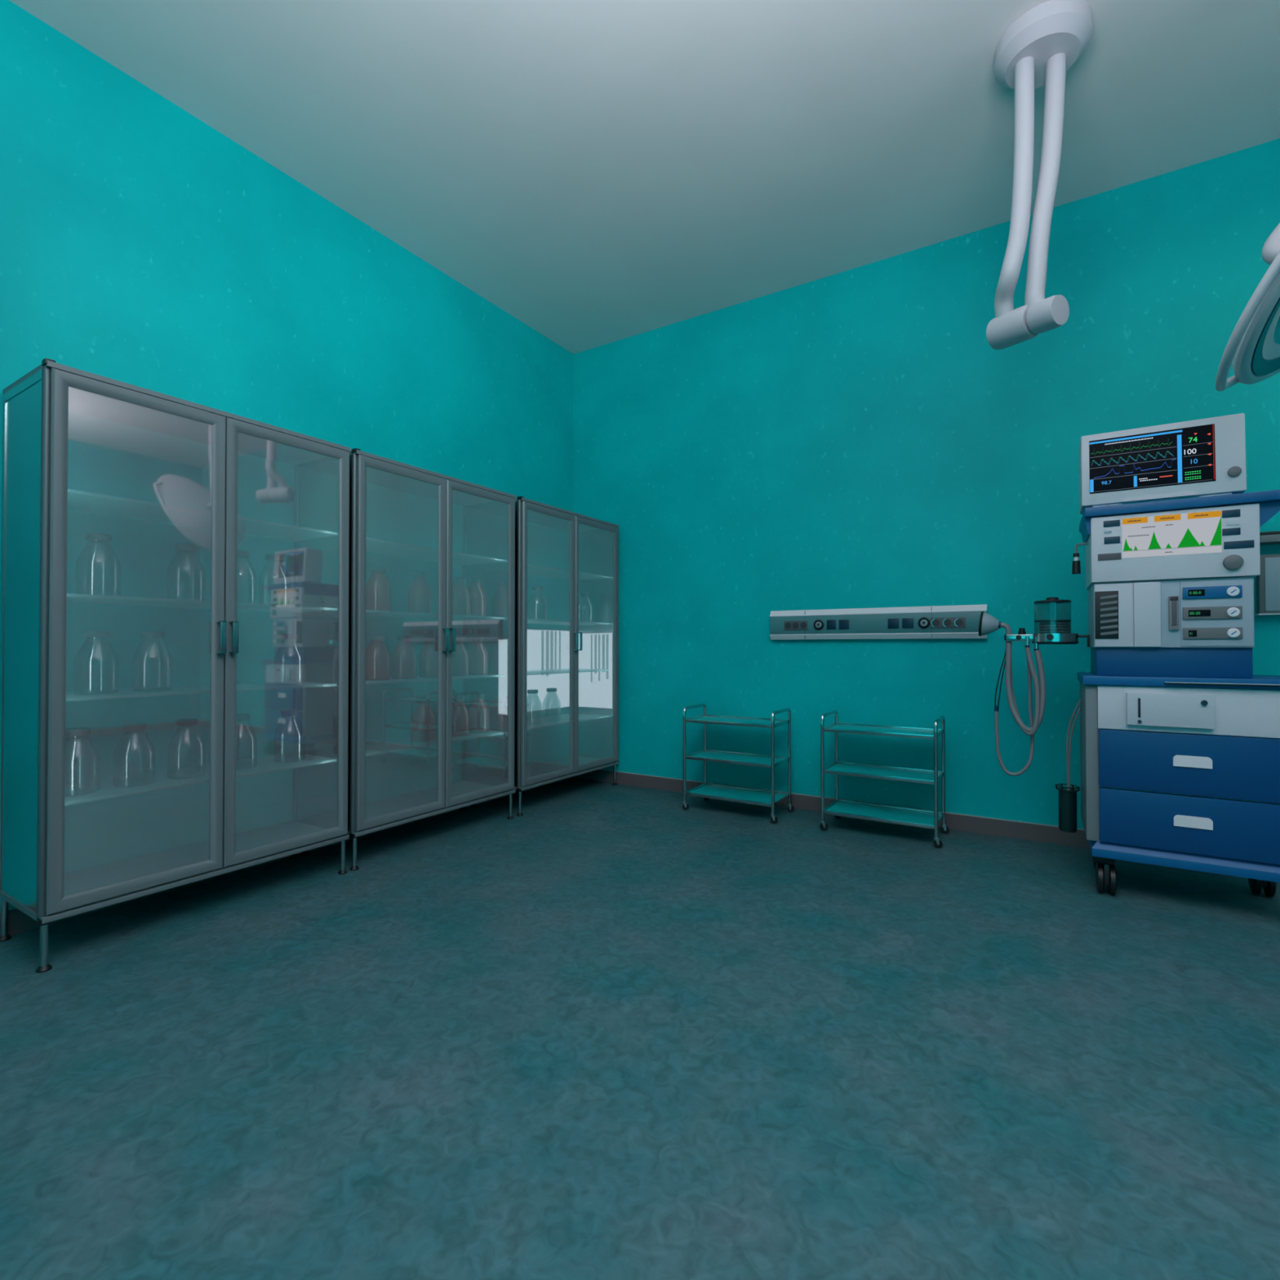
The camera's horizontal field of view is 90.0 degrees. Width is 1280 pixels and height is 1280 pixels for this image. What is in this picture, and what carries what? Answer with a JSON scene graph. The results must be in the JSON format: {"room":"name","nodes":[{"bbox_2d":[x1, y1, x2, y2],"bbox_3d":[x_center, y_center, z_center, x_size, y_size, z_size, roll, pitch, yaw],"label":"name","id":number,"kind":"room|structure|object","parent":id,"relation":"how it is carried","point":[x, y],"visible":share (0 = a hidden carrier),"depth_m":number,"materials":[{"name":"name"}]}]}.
{"room":"operating room","nodes":[
{"label":"operating room","id":0,"kind":"room"},
{"bbox_2d":[0,0,573,910],"bbox_3d":[-2.597,-0.666,2.267,0.120,3.580,7.720,0,-1,32],"label":"wall","id":1,"kind":"structure","parent":0,"point":[142,245],"depth_m":3.02,"materials":[{"name":"teal paint"}]},
{"bbox_2d":[8,777,570,935],"bbox_3d":[-2.545,1.076,2.209,0.010,0.094,7.468,0,-1,32],"label":"baseboard","id":2,"kind":"structure","parent":1,"relation":"attached to","point":[19,922],"depth_m":2.72,"materials":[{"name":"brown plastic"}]},
{"bbox_2d":[0,777,1279,1279],"bbox_3d":[0.608,1.153,0.244,7.680,0.100,7.720,0,-1,32],"label":"floor","id":3,"kind":"structure","parent":0,"point":[601,1030],"depth_m":1.70,"materials":[{"name":"plastic"}]},
{"bbox_2d":[0,358,351,973],"bbox_3d":[-1.898,0.088,2.756,0.510,2.081,1.143,0,-1,32],"label":"medicine cabinet","id":4,"kind":"object","parent":3,"relation":"on","point":[36,406],"visible":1,"depth_m":2.58,"materials":[{"name":"silver metal"}]},
{"bbox_2d":[65,727,90,736],"bbox_3d":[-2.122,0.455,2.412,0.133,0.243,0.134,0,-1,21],"label":"cap","id":5,"kind":"object","parent":4,"relation":"on","point":[77,731],"visible":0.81,"depth_m":2.39,"materials":[{"name":"grey plastic"}]},
{"bbox_2d":[83,630,110,637],"bbox_3d":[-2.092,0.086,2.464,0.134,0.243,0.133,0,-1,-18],"label":"cap","id":6,"kind":"object","parent":4,"relation":"on","point":[87,633],"visible":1,"depth_m":2.44,"materials":[{"name":"teal plastic"}]},
{"bbox_2d":[85,533,111,542],"bbox_3d":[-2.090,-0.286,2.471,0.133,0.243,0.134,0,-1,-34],"label":"cap","id":7,"kind":"object","parent":4,"relation":"on","point":[95,537],"visible":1,"depth_m":2.45,"materials":[{"name":"teal plastic"}]},
{"bbox_2d":[122,722,146,731],"bbox_3d":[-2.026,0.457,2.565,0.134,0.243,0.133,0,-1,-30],"label":"cap","id":8,"kind":"object","parent":4,"relation":"on","point":[135,726],"visible":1,"depth_m":2.54,"materials":[{"name":"grey plastic"}]},
{"bbox_2d":[140,631,164,637],"bbox_3d":[-1.995,0.087,2.619,0.134,0.243,0.133,0,-1,-8],"label":"glass bottle","id":9,"kind":"object","parent":4,"relation":"on","point":[143,634],"visible":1,"depth_m":2.59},
{"bbox_2d":[175,543,197,551],"bbox_3d":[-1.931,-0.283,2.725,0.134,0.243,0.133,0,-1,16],"label":"cap","id":10,"kind":"object","parent":4,"relation":"on","point":[179,547],"visible":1,"depth_m":2.70,"materials":[{"name":"teal plastic"}]},
{"bbox_2d":[175,718,198,726],"bbox_3d":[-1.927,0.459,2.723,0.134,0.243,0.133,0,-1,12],"label":"cap","id":11,"kind":"object","parent":4,"relation":"on","point":[184,722],"visible":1,"depth_m":2.70,"materials":[{"name":"grey plastic"}]},
{"bbox_2d":[235,713,250,720],"bbox_3d":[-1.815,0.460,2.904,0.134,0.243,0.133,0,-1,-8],"label":"cap","id":12,"kind":"object","parent":4,"relation":"on","point":[244,717],"visible":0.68,"depth_m":2.88,"materials":[{"name":"plastic"}]},
{"bbox_2d":[237,550,249,557],"bbox_3d":[-1.817,-0.282,2.907,0.133,0.243,0.134,0,-1,7],"label":"glass bottle","id":13,"kind":"object","parent":4,"relation":"on","point":[241,553],"visible":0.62,"depth_m":2.89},
{"bbox_2d":[265,554,284,561],"bbox_3d":[-1.735,-0.280,3.039,0.133,0.243,0.134,0,-1,22],"label":"glass bottle","id":14,"kind":"object","parent":4,"relation":"on","point":[272,557],"visible":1,"depth_m":3.01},
{"bbox_2d":[280,709,298,716],"bbox_3d":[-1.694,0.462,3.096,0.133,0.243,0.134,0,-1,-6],"label":"cap","id":15,"kind":"object","parent":4,"relation":"on","point":[292,712],"visible":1,"depth_m":3.07,"materials":[{"name":"plastic"}]},
{"bbox_2d":[280,633,299,639],"bbox_3d":[-1.694,0.092,3.100,0.133,0.243,0.134,0,-1,16],"label":"glass bottle","id":16,"kind":"object","parent":4,"relation":"on","point":[285,636],"visible":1,"depth_m":3.07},
{"bbox_2d":[300,448,515,871],"bbox_3d":[-1.283,0.099,3.742,0.510,2.081,1.143,0,-1,32],"label":"medicine cabinet","id":17,"kind":"object","parent":3,"relation":"on","point":[488,513],"visible":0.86,"depth_m":3.69,"materials":[{"name":"silver metal"}]},
{"bbox_2d":[365,635,390,680],"bbox_3d":[-1.441,0.097,3.506,0.134,0.243,0.133,0,-1,-22],"label":"glass bottle","id":18,"kind":"object","parent":17,"relation":"on","point":[377,655],"visible":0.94,"depth_m":3.46,"materials":[{"name":"teal"}]},
{"bbox_2d":[365,567,391,612],"bbox_3d":[-1.438,-0.275,3.514,0.134,0.243,0.133,0,-1,24],"label":"glass bottle","id":19,"kind":"object","parent":17,"relation":"on","point":[378,588],"visible":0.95,"depth_m":3.46,"materials":[{"name":"teal"}]},
{"bbox_2d":[391,635,416,679],"bbox_3d":[-1.347,0.098,3.656,0.133,0.243,0.134,0,-1,-25],"label":"glass bottle","id":20,"kind":"object","parent":17,"relation":"on","point":[404,655],"visible":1,"depth_m":3.61,"materials":[{"name":"teal"}]},
{"bbox_2d":[407,572,431,614],"bbox_3d":[-1.290,-0.273,3.751,0.134,0.243,0.133,0,-1,10],"label":"glass bottle","id":21,"kind":"object","parent":17,"relation":"on","point":[420,593],"visible":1,"depth_m":3.70,"materials":[{"name":"teal"}]},
{"bbox_2d":[411,698,435,742],"bbox_3d":[-1.275,0.469,3.767,0.133,0.243,0.134,0,-1,19],"label":"glass bottle","id":22,"kind":"object","parent":17,"relation":"on","point":[423,719],"visible":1,"depth_m":3.72,"materials":[{"name":"teal"}]},
{"bbox_2d":[418,635,437,677],"bbox_3d":[-1.247,0.100,3.815,0.133,0.243,0.134,0,-1,14],"label":"glass bottle","id":23,"kind":"object","parent":17,"relation":"on","point":[428,656],"visible":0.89,"depth_m":3.76,"materials":[{"name":"teal"}]},
{"bbox_2d":[451,695,469,736],"bbox_3d":[-1.133,0.472,3.994,0.133,0.243,0.134,0,-1,29],"label":"glass bottle","id":24,"kind":"object","parent":17,"relation":"on","point":[460,713],"visible":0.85,"depth_m":3.94,"materials":[{"name":"teal"}]},
{"bbox_2d":[452,636,469,675],"bbox_3d":[-1.136,0.102,3.993,0.134,0.243,0.133,0,-1,11],"label":"glass bottle","id":25,"kind":"object","parent":17,"relation":"on","point":[460,657],"visible":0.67,"depth_m":3.94,"materials":[{"name":"teal"}]},
{"bbox_2d":[452,577,470,616],"bbox_3d":[-1.131,-0.270,4.005,0.134,0.243,0.133,0,-1,12],"label":"glass bottle","id":26,"kind":"object","parent":17,"relation":"on","point":[460,593],"visible":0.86,"depth_m":3.96,"materials":[{"name":"teal"}]},
{"bbox_2d":[465,578,486,617],"bbox_3d":[-1.059,-0.269,4.120,0.134,0.243,0.133,0,-1,-39],"label":"glass bottle","id":27,"kind":"object","parent":17,"relation":"on","point":[477,596],"visible":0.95,"depth_m":4.07,"materials":[{"name":"teal"}]},
{"bbox_2d":[467,636,488,675],"bbox_3d":[-1.049,0.103,4.133,0.133,0.243,0.134,0,-1,-34],"label":"glass bottle","id":28,"kind":"object","parent":17,"relation":"on","point":[477,652],"visible":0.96,"depth_m":4.08,"materials":[{"name":"teal"}]},
{"bbox_2d":[468,693,488,733],"bbox_3d":[-1.044,0.473,4.136,0.134,0.243,0.133,0,-1,-28],"label":"glass bottle","id":29,"kind":"object","parent":17,"relation":"on","point":[478,711],"visible":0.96,"depth_m":4.08,"materials":[{"name":"teal"}]},
{"bbox_2d":[497,639,507,715],"bbox_3d":[-0.886,0.238,4.142,0.085,0.490,0.006,0,-1,32],"label":"film viewer","id":30,"kind":"object","parent":17,"relation":"attached to","point":[502,643],"visible":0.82,"depth_m":4.14,"materials":[{"name":"white plastic"}]},
{"bbox_2d":[470,496,618,816],"bbox_3d":[-0.653,0.109,4.749,0.510,2.081,1.143,0,-1,32],"label":"medicine cabinet","id":31,"kind":"object","parent":3,"relation":"on","point":[593,542],"visible":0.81,"depth_m":4.78,"materials":[{"name":"silver metal"}]},
{"bbox_2d":[527,689,537,693],"bbox_3d":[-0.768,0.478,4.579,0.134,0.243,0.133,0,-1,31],"label":"cap","id":32,"kind":"object","parent":31,"relation":"on","point":[529,691],"visible":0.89,"depth_m":4.54,"materials":[{"name":"plastic"}]},
{"bbox_2d":[532,586,542,591],"bbox_3d":[-0.741,-0.264,4.629,0.133,0.243,0.134,0,-1,38],"label":"glass bottle","id":33,"kind":"object","parent":31,"relation":"on","point":[534,588],"visible":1,"depth_m":4.60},
{"bbox_2d":[520,629,569,712],"bbox_3d":[-0.789,0.235,4.987,0.017,0.635,0.826,0,-1,32],"label":"window reflection","id":34,"kind":"object","parent":31,"relation":"attached to","point":[548,650],"visible":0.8,"depth_m":5.07,"materials":[{"name":"white glass"}]},
{"bbox_2d":[546,688,556,692],"bbox_3d":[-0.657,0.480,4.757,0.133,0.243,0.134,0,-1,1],"label":"cap","id":35,"kind":"object","parent":31,"relation":"on","point":[548,690],"visible":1,"depth_m":4.72,"materials":[{"name":"teal plastic"}]},
{"bbox_2d":[579,591,589,595],"bbox_3d":[-0.442,-0.259,5.108,0.134,0.243,0.133,0,-1,15],"label":"glass bottle","id":36,"kind":"object","parent":31,"relation":"on","point":[581,593],"visible":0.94,"depth_m":5.08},
{"bbox_2d":[578,632,613,709],"bbox_3d":[-0.389,0.247,5.230,0.405,0.615,0.010,0,-1,32],"label":"window reflection","id":37,"kind":"object","parent":31,"relation":"attached to","point":[596,655],"visible":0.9,"depth_m":5.21,"materials":[{"name":"white glass"}]},
{"bbox_2d":[682,703,794,823],"bbox_3d":[0.657,0.796,4.288,0.671,0.694,0.362,0,-1,32],"label":"trolley","id":38,"kind":"object","parent":3,"relation":"on","point":[706,791],"visible":1,"depth_m":4.25,"materials":[{"name":"silver metal"}]},
{"bbox_2d":[688,785,786,803],"bbox_3d":[0.647,1.035,4.285,0.610,0.003,0.303,0,-1,32],"label":"shelf","id":39,"kind":"object","parent":38,"relation":"attached to","point":[742,795],"depth_m":4.28,"materials":[{"name":"teal"}]},
{"bbox_2d":[690,751,785,764],"bbox_3d":[0.647,0.791,4.287,0.610,0.003,0.303,0,-1,32],"label":"shelf","id":40,"kind":"object","parent":38,"relation":"attached to","point":[725,757],"depth_m":4.29,"materials":[{"name":"teal"}]},
{"bbox_2d":[693,715,783,724],"bbox_3d":[0.647,0.543,4.290,0.610,0.003,0.303,0,-1,32],"label":"shelf","id":41,"kind":"object","parent":38,"relation":"attached to","point":[699,719],"depth_m":4.31,"materials":[{"name":"teal"}]},
{"bbox_2d":[819,710,949,848],"bbox_3d":[1.450,0.791,3.804,0.671,0.694,0.362,0,-1,32],"label":"trolley","id":42,"kind":"object","parent":3,"relation":"on","point":[838,808],"visible":1,"depth_m":3.78,"materials":[{"name":"silver metal"}]},
{"bbox_2d":[826,801,941,825],"bbox_3d":[1.440,1.030,3.801,0.610,0.003,0.303,0,-1,32],"label":"shelf","id":43,"kind":"object","parent":42,"relation":"attached to","point":[863,811],"depth_m":3.80,"materials":[{"name":"teal"}]},
{"bbox_2d":[826,763,941,780],"bbox_3d":[1.440,0.786,3.803,0.610,0.003,0.303,0,-1,32],"label":"shelf","id":44,"kind":"object","parent":42,"relation":"attached to","point":[860,770],"depth_m":3.79,"materials":[{"name":"teal"}]},
{"bbox_2d":[828,724,940,735],"bbox_3d":[1.440,0.538,3.806,0.610,0.003,0.303,0,-1,32],"label":"shelf","id":45,"kind":"object","parent":42,"relation":"attached to","point":[864,729],"depth_m":3.80,"materials":[{"name":"teal"}]},
{"bbox_2d":[1071,489,1279,897],"bbox_3d":[2.392,0.274,2.846,0.780,1.712,0.534,0,-1,32],"label":"machine","id":46,"kind":"object","parent":3,"relation":"on","point":[1180,737],"visible":1,"depth_m":2.66,"materials":[{"name":"blue plastic"}]},
{"bbox_2d":[978,596,1089,776],"bbox_3d":[1.931,0.235,3.148,0.466,0.884,0.202,0,-1,32],"label":"breathing circuit","id":47,"kind":"object","parent":46,"relation":"attached to","point":[1052,631],"visible":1,"depth_m":3.14,"materials":[{"name":"grey plastic"}]},
{"bbox_2d":[1055,699,1081,832],"bbox_3d":[2.083,0.606,3.115,0.094,0.642,0.102,0,-1,-1],"label":"jar","id":48,"kind":"object","parent":46,"relation":"attached to","point":[1067,796],"visible":1,"depth_m":3.09,"materials":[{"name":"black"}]},
{"bbox_2d":[1079,413,1246,514],"bbox_3d":[2.236,-0.748,2.771,0.544,0.327,0.196,0,-1,32],"label":"patient monitor","id":49,"kind":"object","parent":46,"relation":"on","point":[1202,457],"visible":1,"depth_m":2.69,"materials":[{"name":"white plastic"}]},
{"bbox_2d":[1104,437,1157,481],"bbox_3d":[2.110,-0.768,2.753,0.178,0.184,0.001,0,-4,32],"label":"print","id":50,"kind":"object","parent":49,"relation":"attached to","point":[1148,437],"depth_m":2.73},
{"bbox_2d":[1185,470,1200,479],"bbox_3d":[2.281,-0.679,2.640,0.050,0.033,0.001,0,-4,32],"label":"print","id":51,"kind":"object","parent":49,"relation":"attached to","point":[1199,470],"depth_m":2.64},
{"bbox_2d":[1122,514,1216,552],"bbox_3d":[2.212,-0.439,2.669,0.320,0.148,0.001,0,-1,32],"label":"screen","id":52,"kind":"object","parent":46,"relation":"attached to","point":[1149,533],"depth_m":2.67,"materials":[{"name":"white glass"}]},
{"bbox_2d":[1077,671,1279,689],"bbox_3d":[2.402,0.178,2.842,0.740,0.040,0.492,0,-1,32],"label":"countertop","id":53,"kind":"structure","parent":46,"relation":"on","point":[1085,677],"depth_m":2.68,"materials":[{"name":"blue plastic"}]},
{"bbox_2d":[1079,489,1279,532],"bbox_3d":[2.374,-0.562,2.834,0.690,0.040,0.468,0,-1,32],"label":"shelf","id":54,"kind":"object","parent":46,"relation":"attached to","point":[1265,498],"depth_m":2.65,"materials":[{"name":"blue plastic"}]},
{"bbox_2d":[1164,681,1279,686],"bbox_3d":[2.423,0.178,2.650,0.420,0.009,0.234,0,-1,32],"label":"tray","id":55,"kind":"object","parent":46,"relation":"on","point":[1166,683],"depth_m":2.58,"materials":[{"name":"blue"}]},
{"bbox_2d":[9,0,1279,354],"bbox_3d":[0.608,-2.527,0.283,7.680,0.100,7.720,0,-1,32],"label":"ceiling","id":56,"kind":"structure","parent":0,"point":[597,172],"depth_m":2.98,"materials":[{"name":"paint"}]},
{"bbox_2d":[986,0,1093,349],"bbox_3d":[1.639,-1.842,2.607,0.340,1.220,0.347,0,-1,2],"label":"pendant arm","id":57,"kind":"object","parent":56,"relation":"hanging from","point":[1037,50],"visible":1,"depth_m":2.57,"materials":[{"name":"grey metal"}]},
{"bbox_2d":[1215,222,1279,391],"bbox_3d":[2.198,-1.641,2.004,0.831,1.633,0.490,0,-1,-26],"label":"lamp","id":58,"kind":"object","parent":56,"relation":"hanging from","point":[1252,349],"visible":1,"depth_m":2.00,"materials":[{"name":"grey metal"}]},
{"bbox_2d":[573,138,1279,829],"bbox_3d":[2.622,-0.653,3.486,7.440,3.580,0.120,0,-1,32],"label":"wall","id":59,"kind":"structure","parent":0,"point":[856,437],"depth_m":4.02,"materials":[{"name":"teal paint"}]},
{"bbox_2d":[573,768,1089,848],"bbox_3d":[2.587,1.087,3.412,7.440,0.098,0.013,0,-1,32],"label":"baseboard","id":60,"kind":"structure","parent":59,"relation":"attached to","point":[1042,833],"depth_m":3.84,"materials":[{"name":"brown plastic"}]},
{"bbox_2d":[769,604,987,639],"bbox_3d":[1.467,-0.105,4.085,1.320,0.198,0.078,0,-1,32],"label":"bedhead wall panel","id":61,"kind":"object","parent":59,"relation":"attached to","point":[959,621],"visible":1,"depth_m":4.04,"materials":[{"name":"grey metal"}]},
{"bbox_2d":[813,619,823,630],"bbox_3d":[1.181,-0.101,4.231,0.068,0.068,0.014,0,-1,32],"label":"outlet","id":62,"kind":"object","parent":61,"relation":"attached to","point":[818,624],"depth_m":4.23,"materials":[{"name":"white plastic"}]},
{"bbox_2d":[826,619,835,629],"bbox_3d":[1.253,-0.101,4.191,0.059,0.062,0.007,0,-1,32],"label":"socket","id":63,"kind":"object","parent":61,"relation":"attached to","point":[831,624],"depth_m":4.19,"materials":[{"name":"blue"}]},
{"bbox_2d":[839,619,848,629],"bbox_3d":[1.322,-0.102,4.147,0.064,0.062,0.007,0,-1,32],"label":"socket","id":64,"kind":"object","parent":61,"relation":"attached to","point":[843,624],"depth_m":4.14,"materials":[{"name":"blue"}]},
{"bbox_2d":[888,617,898,628],"bbox_3d":[1.579,-0.103,3.987,0.066,0.062,0.007,0,-1,32],"label":"socket","id":65,"kind":"object","parent":61,"relation":"attached to","point":[893,623],"depth_m":3.98,"materials":[{"name":"blue"}]},
{"bbox_2d":[902,617,913,628],"bbox_3d":[1.650,-0.104,3.942,0.066,0.062,0.007,0,-1,32],"label":"socket","id":66,"kind":"object","parent":61,"relation":"attached to","point":[907,623],"depth_m":3.94,"materials":[{"name":"blue"}]},
{"bbox_2d":[917,617,929,628],"bbox_3d":[1.726,-0.104,3.890,0.068,0.068,0.014,0,-1,32],"label":"outlet","id":67,"kind":"object","parent":61,"relation":"attached to","point":[922,622],"depth_m":3.89,"materials":[{"name":"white plastic"}]},
{"bbox_2d":[1255,530,1279,615],"bbox_3d":[3.301,-0.321,2.928,0.700,0.396,0.099,0,-1,32],"label":"wall panel","id":68,"kind":"object","parent":59,"relation":"attached to","point":[1268,583],"visible":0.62,"depth_m":3.08,"materials":[{"name":"grey plastic"}]},
{"bbox_2d":[1259,533,1279,545],"bbox_3d":[3.301,-0.487,2.930,0.700,0.035,0.099,0,-1,32],"label":"shelf","id":69,"kind":"object","parent":68,"relation":"attached to","point":[1264,539],"depth_m":3.06,"materials":[{"name":"grey metal"}]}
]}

